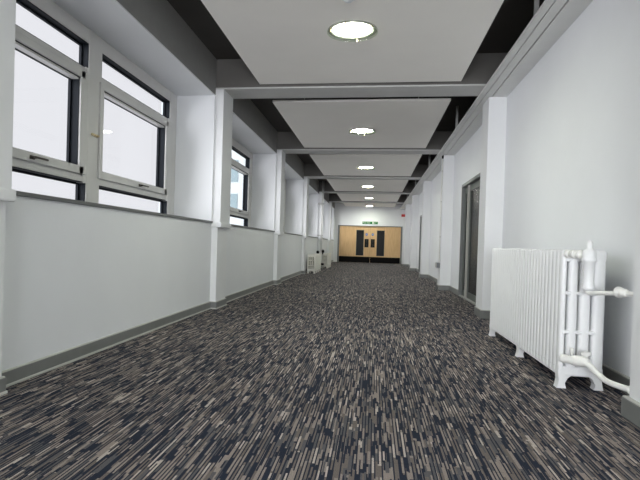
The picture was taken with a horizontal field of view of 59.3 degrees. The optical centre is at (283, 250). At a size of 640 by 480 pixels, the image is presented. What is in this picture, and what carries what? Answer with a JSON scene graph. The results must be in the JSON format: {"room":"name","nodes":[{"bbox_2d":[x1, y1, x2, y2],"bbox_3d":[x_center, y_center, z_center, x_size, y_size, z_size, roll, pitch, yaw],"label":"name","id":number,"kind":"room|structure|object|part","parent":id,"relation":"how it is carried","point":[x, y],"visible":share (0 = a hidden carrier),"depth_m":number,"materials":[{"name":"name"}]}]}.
{"room":"school corridor","nodes":[
{"label":"school corridor","id":0,"kind":"room"},
{"bbox_2d":[2,0,334,370],"bbox_3d":[-0.650,-0.973,12.151,0.700,3.505,39.800,2,1,9],"label":"wall","id":1,"kind":"structure","parent":0,"point":[75,274],"depth_m":5.83,"materials":[{"name":"white paint"}]},
{"bbox_2d":[0,0,15,376],"bbox_3d":[-1.697,-0.679,3.072,0.152,3.078,0.560,2,1,9],"label":"trim","id":2,"kind":"structure","parent":1,"relation":"attached to","point":[7,7],"depth_m":3.27,"materials":[{"name":"white paint"}]},
{"bbox_2d":[12,0,176,214],"bbox_3d":[-1.891,-1.288,5.720,0.170,1.753,4.437,2,1,9],"label":"window","id":3,"kind":"structure","parent":1,"relation":"in","point":[87,89],"depth_m":5.53,"materials":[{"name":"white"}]},
{"bbox_3d":[-2.022,-0.759,4.639,0.050,0.030,0.200,2,1,9],"label":"handle","id":4,"kind":"part","parent":3,"relation":"part of","materials":[{"name":"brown metal"}]},
{"bbox_3d":[-2.066,-1.215,4.546,0.042,0.980,1.822,2,1,9],"label":"sash","id":5,"kind":"part","parent":3,"relation":"part of","materials":[{"name":"white metal"}]},
{"bbox_3d":[-1.726,-1.231,6.657,0.042,0.980,1.955,2,1,9],"label":"sash","id":6,"kind":"part","parent":3,"relation":"part of","materials":[{"name":"white metal"}]},
{"bbox_2d":[16,191,212,222],"bbox_3d":[-1.683,-0.389,5.694,0.688,0.030,4.477,2,1,9],"label":"trim","id":7,"kind":"structure","parent":1,"relation":"attached to","point":[18,193],"depth_m":4.55,"materials":[{"name":"grey paint"}]},
{"bbox_2d":[0,260,332,395],"bbox_3d":[-0.305,0.738,12.108,0.115,0.106,39.814,2,1,9],"label":"baseboard","id":8,"kind":"structure","parent":1,"relation":"attached to","point":[17,374],"depth_m":4.76,"materials":[{"name":"grey paint"}]},
{"bbox_2d":[210,89,232,301],"bbox_3d":[-0.887,-0.717,8.104,0.152,3.078,0.560,2,1,9],"label":"trim","id":9,"kind":"structure","parent":1,"relation":"attached to","point":[222,137],"depth_m":7.88,"materials":[{"name":"white paint"}]},
{"bbox_2d":[230,138,252,226],"bbox_3d":[-1.096,-1.325,10.664,0.170,1.753,4.437,2,1,9],"label":"window","id":10,"kind":"structure","parent":1,"relation":"in","point":[245,213],"depth_m":12.42,"materials":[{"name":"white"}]},
{"bbox_3d":[-0.931,-1.268,11.601,0.042,0.980,1.955,2,1,9],"label":"sash","id":11,"kind":"part","parent":10,"relation":"part of","materials":[{"name":"white metal"}]},
{"bbox_2d":[231,224,274,231],"bbox_3d":[-0.887,-0.426,10.637,0.688,0.030,4.477,2,1,9],"label":"trim","id":12,"kind":"structure","parent":1,"relation":"attached to","point":[231,224],"depth_m":10.32,"materials":[{"name":"grey paint"}]},
{"bbox_2d":[273,150,285,279],"bbox_3d":[-0.092,-0.754,13.047,0.152,3.078,0.560,2,1,9],"label":"trim","id":13,"kind":"structure","parent":1,"relation":"attached to","point":[280,164],"depth_m":12.80,"materials":[{"name":"white paint"}]},
{"bbox_2d":[283,179,285,231],"bbox_3d":[-0.300,-1.362,15.607,0.170,1.753,4.437,2,1,9],"label":"window","id":14,"kind":"structure","parent":1,"relation":"in","point":[285,179],"depth_m":17.61,"materials":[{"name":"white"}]},
{"bbox_2d":[301,177,308,270],"bbox_3d":[0.704,-0.791,17.991,0.152,3.078,0.560,2,1,9],"label":"trim","id":15,"kind":"structure","parent":1,"relation":"attached to","point":[306,179],"depth_m":17.75,"materials":[{"name":"white paint"}]},
{"bbox_2d":[317,192,322,253],"bbox_3d":[1.500,-0.828,22.934,0.152,3.078,0.560,2,1,9],"label":"trim","id":16,"kind":"structure","parent":1,"relation":"attached to","point":[320,193],"depth_m":22.68,"materials":[{"name":"white paint"}]},
{"bbox_2d":[317,181,323,252],"bbox_3d":[1.494,-1.329,22.489,0.230,2.890,0.060,2,1,9],"label":"pipe","id":17,"kind":"object","parent":1,"relation":"attached to","point":[322,181],"visible":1,"depth_m":22.47,"materials":[{"name":"white metal"}]},
{"bbox_2d":[327,202,331,252],"bbox_3d":[2.296,-0.865,27.878,0.152,3.078,0.560,2,1,9],"label":"trim","id":18,"kind":"structure","parent":1,"relation":"attached to","point":[330,203],"depth_m":27.62,"materials":[{"name":"white paint"}]},
{"bbox_2d":[216,53,507,98],"bbox_3d":[1.067,-2.402,7.777,3.985,0.417,0.520,2,1,9],"label":"ceiling beam","id":19,"kind":"structure","parent":1,"relation":"attached to","point":[233,76],"depth_m":7.71,"materials":[{"name":"grey paint"}]},
{"bbox_2d":[277,131,452,153],"bbox_3d":[1.863,-2.439,12.720,3.985,0.417,0.520,2,1,9],"label":"ceiling beam","id":20,"kind":"structure","parent":1,"relation":"attached to","point":[288,142],"depth_m":12.65,"materials":[{"name":"grey paint"}]},
{"bbox_2d":[304,164,428,179],"bbox_3d":[2.658,-2.476,17.663,3.985,0.417,0.520,2,1,9],"label":"trim","id":21,"kind":"structure","parent":1,"relation":"attached to","point":[311,171],"depth_m":17.59,"materials":[{"name":"grey paint"}]},
{"bbox_2d":[319,182,416,194],"bbox_3d":[3.454,-2.513,22.607,3.985,0.417,0.520,2,1,9],"label":"trim","id":22,"kind":"structure","parent":1,"relation":"attached to","point":[409,187],"depth_m":22.49,"materials":[{"name":"grey paint"}]},
{"bbox_2d":[329,193,408,203],"bbox_3d":[4.250,-2.550,27.550,3.985,0.417,0.520,2,1,9],"label":"trim","id":23,"kind":"structure","parent":1,"relation":"attached to","point":[333,197],"depth_m":27.49,"materials":[{"name":"grey paint"}]},
{"bbox_2d":[0,262,639,479],"bbox_3d":[1.967,0.924,11.794,6.600,0.120,40.500,2,1,9],"label":"floor","id":24,"kind":"structure","parent":0,"point":[342,370],"depth_m":3.36,"materials":[{"name":"carpet"}]},
{"bbox_2d":[307,251,320,273],"bbox_3d":[1.078,0.379,19.298,0.272,0.730,2.206,2,1,9],"label":"radiator","id":25,"kind":"object","parent":24,"relation":"on","point":[314,260],"visible":1,"depth_m":18.40,"materials":[{"name":"white metal"}]},
{"bbox_2d":[321,250,330,267],"bbox_3d":[1.795,0.339,23.437,0.270,0.750,2.001,2,1,9],"label":"radiator","id":26,"kind":"object","parent":24,"relation":"on","point":[326,257],"visible":1,"depth_m":22.61,"materials":[{"name":"white metal"}]},
{"bbox_2d":[489,240,632,393],"bbox_3d":[2.210,0.442,4.740,0.314,1.033,2.982,2,1,9],"label":"radiator","id":27,"kind":"object","parent":24,"relation":"on","point":[549,304],"visible":1,"depth_m":3.99,"materials":[{"name":"white metal"}]},
{"bbox_3d":[2.016,0.699,3.732,0.060,0.052,0.060,2,1,9],"label":"valve knob","id":28,"kind":"part","parent":27,"relation":"part of","materials":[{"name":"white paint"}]},
{"bbox_2d":[167,0,543,182],"bbox_3d":[1.576,-2.720,11.779,5.200,0.150,40.400,2,1,9],"label":"ceiling","id":29,"kind":"structure","parent":0,"point":[513,16],"depth_m":6.99,"materials":[{"name":"grey paint"}]},
{"bbox_2d":[201,0,503,83],"bbox_3d":[0.674,-2.406,5.476,2.660,0.375,4.027,2,1,9],"label":"ceiling panel","id":30,"kind":"object","parent":29,"relation":"hanging from","point":[279,41],"visible":0.85,"depth_m":5.86,"materials":[{"name":"white paint"}]},
{"bbox_2d":[328,20,377,41],"bbox_3d":[0.694,-2.213,5.635,0.508,0.074,0.508,2,1,9],"label":"ceiling light","id":31,"kind":"object","parent":30,"relation":"attached to","point":[349,29],"visible":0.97,"depth_m":5.65,"materials":[{"name":"white plastic"}]},
{"bbox_2d":[333,23,371,35],"bbox_3d":[0.694,-2.230,5.635,0.392,0.008,0.392,2,1,9],"label":"diffuser","id":32,"kind":"object","parent":31,"relation":"attached to","point":[351,29],"depth_m":5.65,"materials":[{"name":"white plastic"}]},
{"bbox_2d":[273,97,450,147],"bbox_3d":[1.470,-2.443,10.419,2.660,0.375,4.027,2,1,9],"label":"ceiling panel","id":33,"kind":"object","parent":29,"relation":"hanging from","point":[397,123],"visible":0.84,"depth_m":9.75,"materials":[{"name":"white paint"}]},
{"bbox_2d":[349,128,375,134],"bbox_3d":[1.488,-2.250,10.571,0.508,0.074,0.508,2,1,9],"label":"ceiling light","id":34,"kind":"object","parent":33,"relation":"attached to","point":[364,131],"visible":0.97,"depth_m":10.60,"materials":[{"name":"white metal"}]},
{"bbox_2d":[352,129,371,132],"bbox_3d":[1.489,-2.267,10.571,0.392,0.008,0.392,2,1,9],"label":"diffuser","id":35,"kind":"object","parent":34,"relation":"attached to","point":[353,130],"depth_m":10.62,"materials":[{"name":"white plastic"}]},
{"bbox_2d":[309,154,421,175],"bbox_3d":[2.266,-2.481,15.363,2.660,0.375,4.027,2,1,9],"label":"ceiling panel","id":36,"kind":"object","parent":29,"relation":"hanging from","point":[328,164],"visible":0.89,"depth_m":14.84,"materials":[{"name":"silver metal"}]},
{"bbox_2d":[357,166,374,169],"bbox_3d":[2.283,-2.287,15.508,0.508,0.074,0.508,2,1,9],"label":"ceiling light","id":37,"kind":"object","parent":36,"relation":"attached to","point":[361,167],"visible":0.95,"depth_m":15.55,"materials":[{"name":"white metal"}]},
{"bbox_2d":[327,179,407,191],"bbox_3d":[3.062,-2.518,20.306,2.660,0.375,4.027,2,1,9],"label":"ceiling panel","id":38,"kind":"object","parent":29,"relation":"hanging from","point":[337,184],"visible":0.88,"depth_m":19.95,"materials":[{"name":"white paint"}]},
{"bbox_2d":[337,193,400,201],"bbox_3d":[3.857,-2.555,25.250,2.660,0.375,4.027,2,1,9],"label":"ceiling panel","id":39,"kind":"object","parent":29,"relation":"hanging from","point":[344,197],"visible":0.77,"depth_m":24.99,"materials":[{"name":"white paint"}]},
{"bbox_2d":[344,203,395,206],"bbox_3d":[4.551,-2.587,29.561,2.660,0.375,2.746,2,1,9],"label":"ceiling panel","id":40,"kind":"object","parent":29,"relation":"hanging from","point":[345,204],"visible":0.67,"depth_m":29.55,"materials":[{"name":"white paint"}]},
{"bbox_2d":[455,106,458,127],"bbox_3d":[3.091,-2.367,9.978,0.040,0.418,0.028,2,1,9],"label":"steel dropper","id":41,"kind":"object","parent":29,"relation":"hanging from","point":[457,107],"visible":0.84,"depth_m":9.96,"materials":[{"name":"grey metal"}]},
{"bbox_2d":[534,0,538,14],"bbox_3d":[2.304,-2.330,5.091,0.040,0.418,0.028,2,1,9],"label":"steel dropper","id":42,"kind":"object","parent":29,"relation":"hanging from","point":[536,2],"visible":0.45,"depth_m":5.08,"materials":[{"name":"grey metal"}]},
{"bbox_2d":[333,203,404,263],"bbox_3d":[4.650,-1.048,31.555,5.100,3.495,0.200,2,1,9],"label":"wall","id":43,"kind":"structure","parent":0,"point":[343,215],"depth_m":31.44,"materials":[{"name":"white paint"}]},
{"bbox_2d":[337,225,402,263],"bbox_3d":[4.839,-0.339,31.489,3.580,2.090,0.161,2,1,9],"label":"door","id":44,"kind":"structure","parent":43,"relation":"in","point":[355,243],"depth_m":31.48,"materials":[{"name":"brown wood"}]},
{"bbox_3d":[3.989,0.503,31.620,1.724,0.328,0.006,2,1,9],"label":"kick plate","id":45,"kind":"part","parent":44,"relation":"part of","materials":[{"name":"black metal"}]},
{"bbox_3d":[4.311,-0.431,31.586,0.430,1.440,0.008,2,1,9],"label":"vision panel","id":46,"kind":"part","parent":44,"relation":"part of","materials":[{"name":"black glass"}]},
{"bbox_3d":[4.671,-0.404,31.503,0.230,0.470,0.005,2,1,9],"label":"push plate","id":47,"kind":"part","parent":44,"relation":"part of","materials":[{"name":"black plastic"}]},
{"bbox_3d":[5.012,-0.393,31.449,0.220,0.470,0.005,2,1,9],"label":"push plate","id":48,"kind":"part","parent":44,"relation":"part of","materials":[{"name":"black plastic"}]},
{"bbox_3d":[5.441,-0.394,31.404,0.430,1.440,0.008,2,1,9],"label":"vision panel","id":49,"kind":"part","parent":44,"relation":"part of","materials":[{"name":"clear glass"}]},
{"bbox_3d":[5.669,0.558,31.349,1.650,0.328,0.006,2,1,9],"label":"kick plate","id":50,"kind":"part","parent":44,"relation":"part of","materials":[{"name":"black metal"}]},
{"bbox_2d":[362,221,377,223],"bbox_3d":[4.860,-1.542,31.407,0.860,0.140,0.018,2,1,9],"label":"exit sign","id":51,"kind":"object","parent":43,"relation":"attached to","point":[363,222],"visible":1,"depth_m":31.41,"materials":[{"name":"green plastic"}]},
{"bbox_2d":[409,0,639,376],"bbox_3d":[3.776,-0.825,11.440,0.300,3.495,39.800,2,1,9],"label":"wall","id":52,"kind":"structure","parent":0,"point":[573,121],"depth_m":4.85,"materials":[{"name":"white paint"}]},
{"bbox_2d":[404,204,410,263],"bbox_3d":[6.118,-0.731,27.689,0.245,3.046,0.470,2,1,9],"label":"trim","id":53,"kind":"structure","parent":52,"relation":"attached to","point":[407,206],"depth_m":27.46,"materials":[{"name":"white paint"}]},
{"bbox_2d":[410,195,418,267],"bbox_3d":[5.323,-0.694,22.745,0.245,3.046,0.470,2,1,9],"label":"trim","id":54,"kind":"structure","parent":52,"relation":"attached to","point":[415,198],"depth_m":22.52,"materials":[{"name":"white paint"}]},
{"bbox_2d":[418,215,421,272],"bbox_3d":[5.170,-0.233,20.589,0.212,2.170,1.700,2,1,9],"label":"door","id":55,"kind":"structure","parent":52,"relation":"in","point":[421,215],"depth_m":21.38,"materials":[{"name":"grey paint"}]},
{"bbox_2d":[420,181,431,273],"bbox_3d":[4.527,-0.656,17.802,0.245,3.046,0.470,2,1,9],"label":"trim","id":56,"kind":"structure","parent":52,"relation":"attached to","point":[427,185],"depth_m":17.57,"materials":[{"name":"white paint"}]},
{"bbox_2d":[439,159,442,262],"bbox_3d":[3.611,-0.933,12.764,0.074,2.428,0.049,2,1,9],"label":"cable conduit","id":57,"kind":"object","parent":52,"relation":"attached to","point":[442,159],"visible":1,"depth_m":12.77,"materials":[{"name":"white paint"}]},
{"bbox_2d":[437,155,454,284],"bbox_3d":[3.731,-0.619,12.858,0.245,3.046,0.470,2,1,9],"label":"trim","id":58,"kind":"structure","parent":52,"relation":"attached to","point":[444,272],"depth_m":12.63,"materials":[{"name":"white paint"}]},
{"bbox_2d":[458,173,479,305],"bbox_3d":[3.461,-0.189,9.965,0.212,2.240,2.780,2,1,9],"label":"door","id":59,"kind":"structure","parent":52,"relation":"in","point":[470,196],"depth_m":10.61,"materials":[{"name":"grey paint"}]},
{"bbox_3d":[3.608,-0.170,11.021,0.008,1.925,0.309,2,1,9],"label":"pane","id":60,"kind":"part","parent":59,"relation":"part of","materials":[{"name":"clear glass"}]},
{"bbox_3d":[3.393,-0.160,9.683,0.008,1.925,1.861,2,1,9],"label":"pane","id":61,"kind":"part","parent":59,"relation":"part of","materials":[{"name":"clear glass"}]},
{"bbox_2d":[476,97,506,309],"bbox_3d":[2.935,-0.582,7.915,0.245,3.046,0.470,2,1,9],"label":"pillar","id":62,"kind":"structure","parent":52,"relation":"attached to","point":[494,113],"depth_m":7.69,"materials":[{"name":"white paint"}]},
{"bbox_2d":[400,0,592,208],"bbox_3d":[3.483,-2.149,11.477,0.373,0.031,39.800,2,1,9],"label":"trim","id":63,"kind":"structure","parent":52,"relation":"attached to","point":[553,18],"depth_m":6.27,"materials":[{"name":"white paint"}]},
{"bbox_2d":[403,264,639,426],"bbox_3d":[3.448,0.854,11.505,0.270,0.118,39.800,2,1,9],"label":"baseboard","id":64,"kind":"structure","parent":52,"relation":"attached to","point":[630,408],"depth_m":3.92,"materials":[{"name":"grey paint"}]},
{"bbox_2d":[629,131,639,402],"bbox_3d":[2.144,-0.545,3.001,0.245,3.046,0.470,2,1,9],"label":"trim","id":65,"kind":"structure","parent":52,"relation":"attached to","point":[634,393],"depth_m":3.22,"materials":[{"name":"white paint"}]},
{"label":"outside","id":66,"kind":"structure","parent":0,"visible":0},
{"bbox_2d":[159,102,245,225],"bbox_3d":[-7.053,-7.072,64.870,9.050,22.000,16.050,2,1,9],"label":"office building","id":67,"kind":"structure","parent":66,"point":[236,196],"depth_m":56.40,"materials":[{"name":"white"}]}
]}

